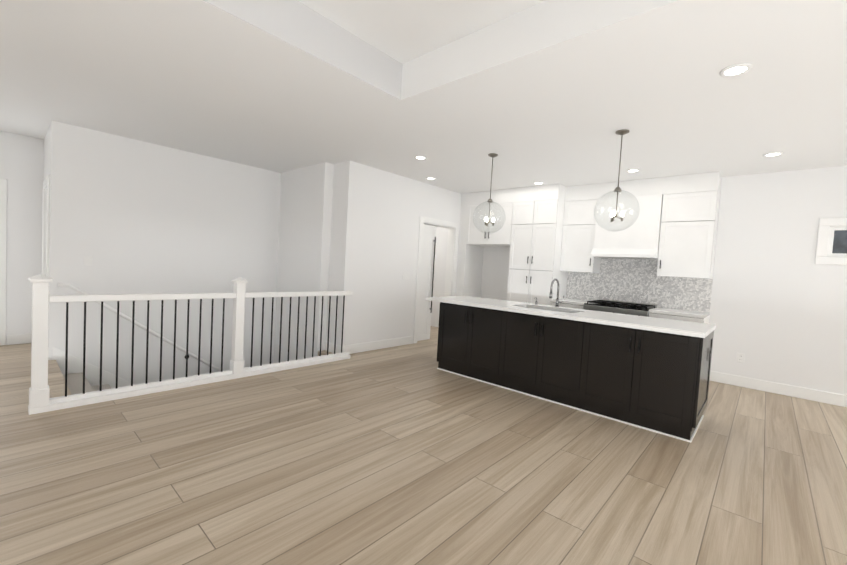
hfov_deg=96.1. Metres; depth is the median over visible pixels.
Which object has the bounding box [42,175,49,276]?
door frame
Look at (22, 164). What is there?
wall
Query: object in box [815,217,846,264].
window
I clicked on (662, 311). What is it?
countertop
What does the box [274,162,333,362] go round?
wall
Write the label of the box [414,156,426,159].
recessed light
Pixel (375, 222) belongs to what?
wall
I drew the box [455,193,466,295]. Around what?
tall cabinet
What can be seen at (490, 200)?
pendant light
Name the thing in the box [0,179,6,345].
door frame
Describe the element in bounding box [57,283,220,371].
stair handrail
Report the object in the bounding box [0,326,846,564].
floor
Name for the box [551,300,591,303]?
countertop
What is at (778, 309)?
wall
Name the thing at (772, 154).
recessed light
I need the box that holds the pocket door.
[417,224,435,340]
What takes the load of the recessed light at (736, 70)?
in the ceiling
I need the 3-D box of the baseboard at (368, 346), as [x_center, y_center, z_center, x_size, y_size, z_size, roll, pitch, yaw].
[-0.678,0.972,5.946,0.016,0.135,1.491,5,3,42]
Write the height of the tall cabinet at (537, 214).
2.738 m
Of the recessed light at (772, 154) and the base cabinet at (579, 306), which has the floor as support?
the base cabinet at (579, 306)
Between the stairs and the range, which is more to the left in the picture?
the stairs
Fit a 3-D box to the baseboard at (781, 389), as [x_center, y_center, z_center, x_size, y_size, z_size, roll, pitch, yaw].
[5.718,1.436,3.486,5.098,0.135,0.020,5,3,42]
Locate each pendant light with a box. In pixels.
[473,153,504,233]
[594,129,639,231]
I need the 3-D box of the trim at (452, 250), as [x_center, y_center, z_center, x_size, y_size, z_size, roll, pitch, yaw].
[0.184,-0.042,6.914,0.190,2.170,1.080,5,3,42]
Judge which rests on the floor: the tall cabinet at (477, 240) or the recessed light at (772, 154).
the tall cabinet at (477, 240)
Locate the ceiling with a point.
(528, 92)
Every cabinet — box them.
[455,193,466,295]
[463,188,514,296]
[507,184,570,304]
[547,304,583,308]
[559,172,721,279]
[649,312,708,323]
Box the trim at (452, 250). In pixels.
[413,216,458,343]
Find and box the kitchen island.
[434,300,715,442]
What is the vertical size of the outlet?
0.120 m
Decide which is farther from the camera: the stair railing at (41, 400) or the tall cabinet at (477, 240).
the tall cabinet at (477, 240)
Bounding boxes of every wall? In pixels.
[0,131,43,341]
[44,123,50,260]
[48,120,280,385]
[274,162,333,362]
[326,161,460,345]
[431,166,846,394]
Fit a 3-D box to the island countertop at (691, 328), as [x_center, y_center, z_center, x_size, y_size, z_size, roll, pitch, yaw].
[1.447,0.323,4.405,3.020,0.040,0.900,5,3,42]
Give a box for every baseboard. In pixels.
[6,333,30,344]
[325,341,338,352]
[339,336,412,353]
[710,371,846,406]
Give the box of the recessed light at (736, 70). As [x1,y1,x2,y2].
[720,63,752,76]
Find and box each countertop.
[426,296,715,335]
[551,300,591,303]
[649,308,709,319]
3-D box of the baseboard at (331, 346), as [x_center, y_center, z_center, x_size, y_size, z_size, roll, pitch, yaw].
[-1.321,0.954,5.537,0.380,0.135,0.020,5,3,42]
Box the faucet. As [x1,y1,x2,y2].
[534,278,563,306]
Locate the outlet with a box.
[736,353,744,362]
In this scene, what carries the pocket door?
in the wall at (375, 222)
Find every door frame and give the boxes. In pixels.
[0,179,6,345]
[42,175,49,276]
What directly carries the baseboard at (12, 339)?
attached to the wall at (22, 164)
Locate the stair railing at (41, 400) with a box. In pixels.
[28,274,351,414]
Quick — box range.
[583,299,658,316]
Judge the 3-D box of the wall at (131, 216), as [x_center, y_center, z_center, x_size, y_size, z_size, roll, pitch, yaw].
[-3.429,0.760,5.526,0.150,5.190,2.880,5,3,42]
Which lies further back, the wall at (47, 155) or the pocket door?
the pocket door
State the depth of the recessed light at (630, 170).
5.00 m
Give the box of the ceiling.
[0,0,846,193]
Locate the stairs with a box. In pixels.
[52,346,134,394]
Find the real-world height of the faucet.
0.351 m
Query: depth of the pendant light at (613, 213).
3.70 m
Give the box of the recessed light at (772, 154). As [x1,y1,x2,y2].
[763,152,783,156]
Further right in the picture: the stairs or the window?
the window
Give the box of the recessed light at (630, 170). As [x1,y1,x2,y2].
[626,169,639,172]
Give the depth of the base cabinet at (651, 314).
4.88 m
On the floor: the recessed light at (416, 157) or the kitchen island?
the kitchen island

